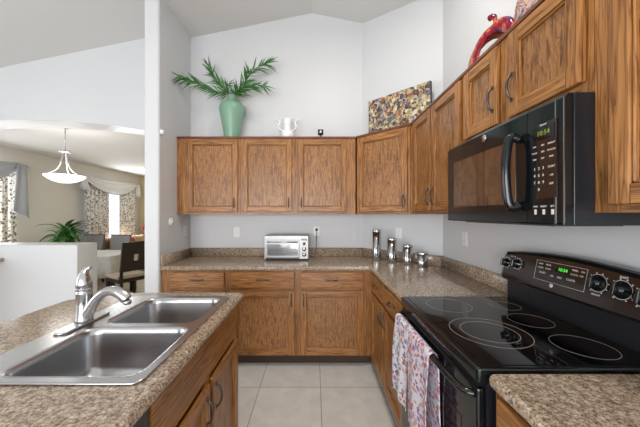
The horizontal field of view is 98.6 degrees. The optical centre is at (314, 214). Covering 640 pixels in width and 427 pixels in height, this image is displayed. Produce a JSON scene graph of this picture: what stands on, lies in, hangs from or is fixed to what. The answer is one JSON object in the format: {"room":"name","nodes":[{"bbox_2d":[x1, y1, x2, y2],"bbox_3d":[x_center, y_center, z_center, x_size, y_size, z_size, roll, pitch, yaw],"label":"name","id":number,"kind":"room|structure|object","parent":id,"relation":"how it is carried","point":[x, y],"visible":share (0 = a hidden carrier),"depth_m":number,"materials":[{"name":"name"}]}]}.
{"room":"kitchen","nodes":[
{"label":"kitchen","id":0,"kind":"room"},
{"bbox_2d":[0,146,138,241],"bbox_3d":[-5.375,0.135,5.830,0.150,2.600,4.940,0,0,0],"label":"wall","id":1,"kind":"structure","parent":0,"point":[50,202],"depth_m":5.52,"materials":[{"name":"beige paint"}]},
{"bbox_2d":[109,194,118,237],"bbox_3d":[-5.355,0.010,7.100,0.050,1.350,1.400,0,0,0],"label":"window","id":2,"kind":"structure","parent":1,"relation":"in","point":[113,199],"depth_m":7.32,"materials":[{"name":"white glass"}]},
{"bbox_3d":[-5.235,-0.865,4.255,0.129,0.058,1.470,0,0,0],"label":"curtain rod","id":3,"kind":"object","parent":1,"relation":"attached to","visible":0},
{"bbox_2d":[0,171,16,241],"bbox_3d":[-5.199,0.250,4.424,0.063,2.170,0.752,0,0,0],"label":"curtain","id":4,"kind":"object","parent":3,"relation":"hanging from","point":[8,217],"visible":0.48,"depth_m":4.67,"materials":[{"name":"white fabric"}]},
{"bbox_2d":[0,161,29,218],"bbox_3d":[-5.151,-0.426,4.265,0.054,0.982,1.432,0,0,0],"label":"swag valance","id":5,"kind":"object","parent":3,"relation":"hanging from","point":[21,203],"visible":1,"depth_m":4.80,"materials":[{"name":"grey fabric"}]},
{"bbox_3d":[-5.235,-0.865,7.090,0.129,0.058,2.000,0,0,0],"label":"curtain rod","id":6,"kind":"object","parent":1,"relation":"attached to","visible":0},
{"bbox_2d":[85,182,108,237],"bbox_3d":[-5.199,0.250,6.565,0.062,2.170,0.731,0,0,0],"label":"curtain","id":7,"kind":"object","parent":6,"relation":"hanging from","point":[96,200],"visible":0.56,"depth_m":6.55,"materials":[{"name":"beige fabric"}]},
{"bbox_2d":[80,174,140,198],"bbox_3d":[-5.151,-0.701,7.090,0.054,0.432,2.180,0,0,0],"label":"swag valance","id":8,"kind":"object","parent":6,"relation":"hanging from","point":[108,186],"visible":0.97,"depth_m":6.94,"materials":[{"name":"white fabric"}]},
{"bbox_2d":[119,189,135,234],"bbox_3d":[-5.199,0.250,7.625,0.059,2.170,0.650,0,0,0],"label":"curtain","id":9,"kind":"object","parent":6,"relation":"hanging from","point":[127,217],"visible":0.56,"depth_m":7.61,"materials":[{"name":"beige fabric"}]},
{"bbox_2d":[0,38,144,322],"bbox_3d":[-3.443,-0.302,3.215,3.713,3.474,0.290,0,0,0],"label":"wall","id":10,"kind":"structure","parent":0,"point":[101,88],"depth_m":3.07,"materials":[{"name":"grey paint"}]},
{"bbox_2d":[0,128,144,175],"bbox_3d":[-3.449,-1.215,5.905,4.003,0.100,5.090,0,0,0],"label":"ceiling","id":11,"kind":"structure","parent":0,"point":[121,152],"depth_m":4.68,"materials":[{"name":"white paint"}]},
{"bbox_2d":[42,128,85,182],"bbox_3d":[-3.255,-0.790,3.590,0.421,0.748,0.421,0,0,0],"label":"pendant light","id":12,"kind":"object","parent":11,"relation":"hanging from","point":[57,177],"visible":0.96,"depth_m":3.53,"materials":[{"name":"white glass"}]},
{"bbox_2d":[139,176,144,234],"bbox_3d":[-3.373,0.135,8.375,3.853,2.600,0.150,0,0,0],"label":"wall","id":13,"kind":"structure","parent":0,"point":[141,178],"depth_m":8.30,"materials":[{"name":"beige paint"}]},
{"bbox_2d":[145,0,190,292],"bbox_3d":[-1.517,-0.316,2.882,0.140,3.502,0.655,0,0,0],"label":"wall","id":14,"kind":"structure","parent":0,"point":[167,43],"depth_m":2.63,"materials":[{"name":"grey paint"}]},
{"bbox_2d":[169,217,173,225],"bbox_3d":[-1.436,0.070,2.770,0.022,0.090,0.090,0,0,0],"label":"round dial","id":15,"kind":"object","parent":14,"relation":"attached to","point":[171,220],"visible":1,"depth_m":2.76,"materials":[{"name":"white plastic"}]},
{"bbox_2d":[161,248,190,265],"bbox_3d":[-1.435,0.430,2.882,0.019,0.100,0.604,0,0,0],"label":"backsplash","id":16,"kind":"structure","parent":14,"relation":"attached to","point":[172,257],"depth_m":2.82,"materials":[{"name":"stone"}]},
{"bbox_2d":[184,225,186,235],"bbox_3d":[-1.442,0.175,3.070,0.009,0.116,0.072,0,0,0],"label":"wall outlet","id":17,"kind":"object","parent":14,"relation":"attached to","point":[185,226],"visible":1,"depth_m":3.07,"materials":[{"name":"white plastic"}]},
{"bbox_2d":[0,0,416,67],"bbox_3d":[-2.050,-1.852,-0.095,6.800,1.211,6.910,0,0,0],"label":"ceiling","id":18,"kind":"structure","parent":0,"point":[30,30],"depth_m":2.86,"materials":[{"name":"white paint"}]},
{"bbox_2d":[97,270,398,426],"bbox_3d":[-2.050,1.485,2.450,6.800,0.100,12.000,0,0,0],"label":"floor","id":19,"kind":"structure","parent":0,"point":[269,394],"depth_m":2.19,"materials":[{"name":"beige tile"}]},
{"bbox_2d":[83,234,105,281],"bbox_3d":[-4.720,0.927,5.673,0.440,1.022,0.536,0,0,0],"label":"dining chair","id":20,"kind":"object","parent":19,"relation":"on","point":[99,239],"visible":0.16,"depth_m":5.87,"materials":[{"name":"grey fabric"}]},
{"bbox_2d":[106,281,131,290],"bbox_3d":[-4.150,1.057,4.860,1.600,0.754,0.800,0,0,-4],"label":"dining table","id":21,"kind":"object","parent":19,"relation":"on","point":[112,283],"visible":0.12,"depth_m":5.20,"materials":[{"name":"black wood"}]},
{"bbox_2d":[97,250,137,278],"bbox_3d":[-4.150,0.855,4.861,1.753,0.360,0.951,0,0,-4],"label":"tablecloth","id":22,"kind":"object","parent":21,"relation":"on","point":[108,261],"visible":0.12,"depth_m":4.50,"materials":[{"name":"beige fabric"}]},
{"bbox_2d":[37,219,88,241],"bbox_3d":[-4.292,0.391,4.736,0.699,0.631,0.780,0,0,-37],"label":"potted plant","id":23,"kind":"object","parent":22,"relation":"on","point":[67,233],"visible":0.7,"depth_m":4.66,"materials":[{"name":"green plant"}]},
{"bbox_2d":[110,234,131,285],"bbox_3d":[-4.158,0.927,5.673,0.440,1.022,0.536,0,0,3],"label":"dining chair","id":24,"kind":"object","parent":19,"relation":"on","point":[116,239],"visible":0.15,"depth_m":5.87,"materials":[{"name":"grey fabric"}]},
{"bbox_2d":[0,293,242,426],"bbox_3d":[-0.917,0.958,0.733,0.986,0.955,1.965,0,0,0],"label":"kitchen island","id":25,"kind":"object","parent":19,"relation":"on","point":[196,385],"visible":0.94,"depth_m":0.99,"materials":[{"name":"stone"}]},
{"bbox_2d":[133,409,147,426],"bbox_3d":[-0.822,0.924,0.490,0.696,0.801,0.600,0,0,0],"label":"dishwasher","id":26,"kind":"object","parent":25,"relation":"in","point":[143,421],"visible":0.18,"depth_m":0.76,"materials":[{"name":"black"}]},
{"bbox_2d":[104,235,144,270],"bbox_3d":[-4.665,0.994,7.020,0.850,0.880,1.400,0,0,0],"label":"sofa","id":27,"kind":"object","parent":19,"relation":"on","point":[106,246],"visible":0.03,"depth_m":6.50,"materials":[{"name":"brown fabric"}]},
{"bbox_2d":[134,234,144,240],"bbox_3d":[-4.757,0.748,7.498,0.179,0.424,0.430,0,0,-3],"label":"cushion","id":28,"kind":"object","parent":27,"relation":"on","point":[141,237],"visible":0.38,"depth_m":7.42,"materials":[{"name":"beige fabric"}]},
{"bbox_2d":[106,241,144,292],"bbox_3d":[-2.992,0.926,4.434,0.536,1.024,0.440,0,0,30],"label":"dining chair","id":29,"kind":"object","parent":19,"relation":"on","point":[129,271],"visible":0.59,"depth_m":4.30,"materials":[{"name":"black wood"}]},
{"bbox_2d":[162,270,227,292],"bbox_3d":[-1.134,0.979,2.873,0.620,0.913,0.654,0,0,0],"label":"base cabinet","id":30,"kind":"object","parent":19,"relation":"on","point":[173,281],"visible":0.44,"depth_m":2.58,"materials":[{"name":"brown wood"}]},
{"bbox_2d":[228,270,371,362],"bbox_3d":[-0.141,0.979,2.873,1.362,0.913,0.654,0,0,0],"label":"base cabinet","id":31,"kind":"object","parent":19,"relation":"on","point":[283,316],"visible":0.91,"depth_m":2.60,"materials":[{"name":"brown wood"}]},
{"bbox_2d":[160,248,507,300],"bbox_3d":[-0.123,0.450,2.413,2.641,0.140,1.589,0,0,0],"label":"countertop","id":32,"kind":"structure","parent":31,"relation":"on","point":[444,276],"depth_m":2.57,"materials":[{"name":"stone"}]},
{"bbox_2d":[0,296,228,385],"bbox_3d":[-0.775,0.572,1.188,0.570,0.202,0.835,0,0,0],"label":"sink","id":33,"kind":"object","parent":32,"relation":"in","point":[125,346],"visible":0.73,"depth_m":1.14,"materials":[{"name":"grey metal"}]},
{"bbox_2d":[53,266,131,335],"bbox_3d":[-0.916,0.346,1.200,0.246,0.248,0.260,0,0,0],"label":"faucet","id":34,"kind":"object","parent":33,"relation":"on","point":[86,303],"visible":1,"depth_m":1.18,"materials":[{"name":"grey metal"}]},
{"bbox_2d":[264,234,308,259],"bbox_3d":[-0.297,0.347,3.006,0.470,0.262,0.288,0,0,0],"label":"toaster oven","id":35,"kind":"object","parent":32,"relation":"on","point":[276,246],"visible":1,"depth_m":2.89,"materials":[{"name":"silver metal"}]},
{"bbox_2d":[372,229,380,260],"bbox_3d":[0.655,0.317,2.895,0.094,0.325,0.094,0,0,0],"label":"canister","id":36,"kind":"object","parent":32,"relation":"on","point":[376,233],"visible":1,"depth_m":2.85,"materials":[{"name":"silver metal"}]},
{"bbox_2d":[387,237,396,262],"bbox_3d":[0.785,0.355,2.780,0.094,0.248,0.094,0,0,0],"label":"canister","id":37,"kind":"object","parent":32,"relation":"on","point":[392,242],"visible":1,"depth_m":2.74,"materials":[{"name":"silver metal"}]},
{"bbox_2d":[403,244,412,264],"bbox_3d":[0.905,0.384,2.670,0.096,0.190,0.096,0,0,0],"label":"canister","id":38,"kind":"object","parent":32,"relation":"on","point":[407,248],"visible":1,"depth_m":2.63,"materials":[{"name":"silver metal"}]},
{"bbox_2d":[417,251,427,266],"bbox_3d":[1.010,0.413,2.575,0.099,0.132,0.099,0,0,0],"label":"canister","id":39,"kind":"object","parent":32,"relation":"on","point":[422,257],"visible":1,"depth_m":2.54,"materials":[{"name":"silver metal"}]},
{"bbox_2d":[371,273,402,426],"bbox_3d":[0.843,0.979,2.105,0.707,0.913,0.982,0,0,0],"label":"base cabinet","id":40,"kind":"object","parent":19,"relation":"on","point":[385,305],"visible":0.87,"depth_m":2.06,"materials":[{"name":"brown wood"}]},
{"bbox_2d":[496,392,531,426],"bbox_3d":[0.848,0.979,0.438,0.697,0.913,0.800,0,0,0],"label":"base cabinet","id":41,"kind":"object","parent":19,"relation":"on","point":[506,416],"visible":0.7,"depth_m":0.77,"materials":[{"name":"brown wood"}]},
{"bbox_2d":[489,374,639,426],"bbox_3d":[0.861,0.450,0.446,0.672,0.140,0.792,0,0,0],"label":"countertop","id":42,"kind":"structure","parent":41,"relation":"on","point":[543,400],"depth_m":0.73,"materials":[{"name":"stone"}]},
{"bbox_2d":[397,251,639,426],"bbox_3d":[0.825,0.794,1.232,0.730,1.222,0.760,0,0,0],"label":"range","id":43,"kind":"object","parent":19,"relation":"on","point":[560,314],"visible":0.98,"depth_m":1.06,"materials":[{"name":"black metal"}]},
{"bbox_2d":[392,313,412,410],"bbox_3d":[0.469,0.760,1.445,0.066,0.419,0.206,0,0,0],"label":"towel","id":44,"kind":"object","parent":43,"relation":"hanging from","point":[401,327],"visible":0.88,"depth_m":1.42,"materials":[{"name":"multicoloured fabric"}]},
{"bbox_2d":[407,328,440,426],"bbox_3d":[0.469,0.775,1.212,0.066,0.449,0.254,0,0,0],"label":"towel","id":45,"kind":"object","parent":43,"relation":"hanging from","point":[423,374],"visible":0.99,"depth_m":1.18,"materials":[{"name":"multicoloured fabric"}]},
{"bbox_2d":[401,297,639,382],"bbox_3d":[0.815,0.499,1.232,0.620,0.051,0.760,0,0,0],"label":"cooktop","id":46,"kind":"object","parent":43,"relation":"in","point":[485,337],"depth_m":1.05,"materials":[{"name":"black glass"}]},
{"bbox_2d":[191,13,361,247],"bbox_3d":[-0.508,-0.462,3.285,2.137,3.793,0.150,0,0,0],"label":"wall","id":47,"kind":"structure","parent":0,"point":[316,81],"depth_m":3.21,"materials":[{"name":"grey paint"}]},
{"bbox_2d":[177,136,240,213],"bbox_3d":[-1.111,-0.415,3.023,0.665,0.816,0.368,0,0,0],"label":"upper cabinet","id":48,"kind":"object","parent":47,"relation":"attached to","point":[208,167],"visible":0.95,"depth_m":2.89,"materials":[{"name":"brown wood"}]},
{"bbox_2d":[219,94,243,135],"bbox_3d":[-0.915,-1.067,3.045,0.270,0.486,0.270,0,0,0],"label":"vase","id":49,"kind":"object","parent":48,"relation":"on","point":[231,111],"visible":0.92,"depth_m":2.96,"materials":[{"name":"green ceramic"}]},
{"bbox_2d":[171,71,225,101],"bbox_3d":[-1.181,-1.370,2.935,0.575,0.235,0.296,0,0,-12],"label":"frond","id":50,"kind":"object","parent":49,"relation":"in","point":[188,80],"visible":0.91,"depth_m":2.93,"materials":[{"name":"green plant"}]},
{"bbox_2d":[202,57,228,93],"bbox_3d":[-1.087,-1.502,3.049,0.353,0.500,0.288,0,0,0],"label":"frond","id":51,"kind":"object","parent":49,"relation":"in","point":[208,67],"visible":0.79,"depth_m":3.02,"materials":[{"name":"green plant"}]},
{"bbox_2d":[219,78,234,94],"bbox_3d":[-0.935,-1.362,2.946,0.215,0.218,0.205,0,0,0],"label":"frond","id":52,"kind":"object","parent":49,"relation":"in","point":[226,84],"visible":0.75,"depth_m":2.96,"materials":[{"name":"green plant"}]},
{"bbox_2d":[231,75,274,97],"bbox_3d":[-0.685,-1.329,2.912,0.525,0.220,0.239,0,0,17],"label":"frond","id":53,"kind":"object","parent":49,"relation":"in","point":[253,86],"visible":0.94,"depth_m":2.91,"materials":[{"name":"green plant"}]},
{"bbox_2d":[233,56,277,96],"bbox_3d":[-0.655,-1.501,3.007,0.528,0.497,0.331,0,0,0],"label":"frond","id":54,"kind":"object","parent":49,"relation":"in","point":[248,73],"visible":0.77,"depth_m":3.00,"materials":[{"name":"green plant"}]},
{"bbox_2d":[234,227,239,236],"bbox_3d":[-0.905,0.200,3.205,0.072,0.116,0.009,0,0,0],"label":"wall outlet","id":55,"kind":"object","parent":47,"relation":"attached to","point":[236,229],"visible":1,"depth_m":3.20,"materials":[{"name":"white plastic"}]},
{"bbox_2d":[240,136,294,213],"bbox_3d":[-0.491,-0.415,3.023,0.572,0.816,0.368,0,0,0],"label":"upper cabinet","id":56,"kind":"object","parent":47,"relation":"attached to","point":[267,162],"visible":0.96,"depth_m":2.89,"materials":[{"name":"brown wood"}]},
{"bbox_2d":[275,117,299,135],"bbox_3d":[-0.300,-0.943,3.050,0.243,0.237,0.156,0,0,30],"label":"ceramic vase","id":57,"kind":"object","parent":56,"relation":"on","point":[287,122],"visible":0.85,"depth_m":3.01,"materials":[{"name":"white ceramic"}]},
{"bbox_2d":[191,248,361,255],"bbox_3d":[-0.443,0.430,3.197,2.003,0.100,0.019,0,0,0],"label":"backsplash","id":58,"kind":"structure","parent":47,"relation":"attached to","point":[194,251],"depth_m":3.19,"materials":[{"name":"stone"}]},
{"bbox_2d":[313,226,319,235],"bbox_3d":[0.024,0.190,3.205,0.072,0.116,0.009,0,0,0],"label":"wall outlet","id":59,"kind":"object","parent":47,"relation":"attached to","point":[314,227],"visible":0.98,"depth_m":3.20,"materials":[{"name":"white plastic"}]},
{"bbox_2d":[295,136,355,213],"bbox_3d":[0.114,-0.415,3.023,0.633,0.816,0.368,0,0,0],"label":"upper cabinet","id":60,"kind":"object","parent":47,"relation":"attached to","point":[324,165],"visible":1,"depth_m":2.89,"materials":[{"name":"brown wood"}]},
{"bbox_2d":[318,129,322,135],"bbox_3d":[0.065,-0.865,2.917,0.058,0.082,0.049,0,0,0],"label":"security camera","id":61,"kind":"object","parent":60,"relation":"on","point":[320,131],"visible":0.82,"depth_m":2.90,"materials":[{"name":"black plastic"}]},
{"bbox_2d":[362,0,442,255],"bbox_3d":[0.904,-0.401,2.988,0.190,3.672,1.013,0,0,-44],"label":"wall","id":62,"kind":"structure","parent":0,"point":[402,47],"depth_m":2.84,"materials":[{"name":"grey paint"}]},
{"bbox_2d":[355,123,411,213],"bbox_3d":[0.749,-0.415,2.759,1.075,0.816,0.358,0,0,45],"label":"upper cabinet","id":63,"kind":"object","parent":62,"relation":"attached to","point":[383,158],"visible":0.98,"depth_m":2.64,"materials":[{"name":"brown wood"}]},
{"bbox_2d":[369,81,431,132],"bbox_3d":[0.842,-1.032,2.783,0.672,0.415,0.035,0,0,45],"label":"picture","id":64,"kind":"object","parent":63,"relation":"on","point":[401,107],"visible":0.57,"depth_m":2.75,"materials":[{"name":"paint"}]},
{"bbox_2d":[396,228,401,238],"bbox_3d":[0.882,0.190,2.882,0.009,0.116,0.072,0,0,-45],"label":"wall outlet","id":65,"kind":"object","parent":62,"relation":"attached to","point":[398,230],"visible":0.94,"depth_m":2.87,"materials":[{"name":"white plastic"}]},
{"bbox_2d":[362,248,440,265],"bbox_3d":[0.871,0.430,2.880,0.022,0.100,0.901,0,0,-45],"label":"backsplash","id":66,"kind":"structure","parent":62,"relation":"attached to","point":[435,260],"depth_m":2.84,"materials":[{"name":"stone"}]},
{"bbox_2d":[443,0,639,273],"bbox_3d":[1.260,-0.335,-0.415,0.120,3.541,5.970,0,0,0],"label":"wall","id":67,"kind":"structure","parent":0,"point":[464,21],"depth_m":1.84,"materials":[{"name":"grey paint"}]},
{"bbox_2d":[411,74,463,213],"bbox_3d":[1.007,-0.415,2.021,0.380,0.816,0.838,0,0,0],"label":"upper cabinet","id":68,"kind":"object","parent":67,"relation":"attached to","point":[438,128],"visible":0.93,"depth_m":1.94,"materials":[{"name":"brown wood"}]},
{"bbox_2d":[468,13,515,66],"bbox_3d":[1.047,-1.003,1.654,0.069,0.351,0.427,0,0,-8],"label":"ornament","id":69,"kind":"object","parent":68,"relation":"on","point":[499,26],"visible":0.52,"depth_m":1.60,"materials":[{"name":"red paint"}]},
{"bbox_2d":[462,231,466,246],"bbox_3d":[1.195,0.190,2.190,0.009,0.116,0.072,0,0,0],"label":"wall outlet","id":70,"kind":"object","parent":67,"relation":"attached to","point":[464,234],"visible":1,"depth_m":2.19,"materials":[{"name":"white plastic"}]},
{"bbox_2d":[441,256,507,292],"bbox_3d":[1.188,0.430,2.088,0.019,0.100,0.936,0,0,0],"label":"backsplash","id":71,"kind":"structure","parent":67,"relation":"attached to","point":[495,280],"depth_m":1.99,"materials":[{"name":"stone"}]},
{"bbox_2d":[462,0,594,141],"bbox_3d":[1.007,-0.604,1.227,0.380,0.438,0.746,0,0,0],"label":"upper cabinet","id":72,"kind":"object","parent":67,"relation":"attached to","point":[548,53],"visible":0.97,"depth_m":1.08,"materials":[{"name":"brown wood"}]},
{"bbox_2d":[514,0,537,20],"bbox_3d":[1.140,-1.076,1.295,0.040,0.504,0.504,0,0,0],"label":"platter","id":73,"kind":"object","parent":72,"relation":"on","point":[522,6],"visible":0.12,"depth_m":1.50,"materials":[{"name":"multicoloured ceramic"}]},
{"bbox_2d":[448,92,639,225],"bbox_3d":[0.949,-0.171,1.224,0.494,0.420,0.748,0,0,0],"label":"microwave","id":74,"kind":"object","parent":72,"relation":"attached to","point":[536,167],"visible":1,"depth_m":0.96,"materials":[{"name":"black metal"}]},
{"bbox_2d":[595,0,639,212],"bbox_3d":[1.007,-0.415,0.552,0.380,0.816,0.600,0,0,0],"label":"upper cabinet","id":75,"kind":"object","parent":67,"relation":"attached to","point":[617,22],"visible":1,"depth_m":0.77,"materials":[{"name":"brown wood"}]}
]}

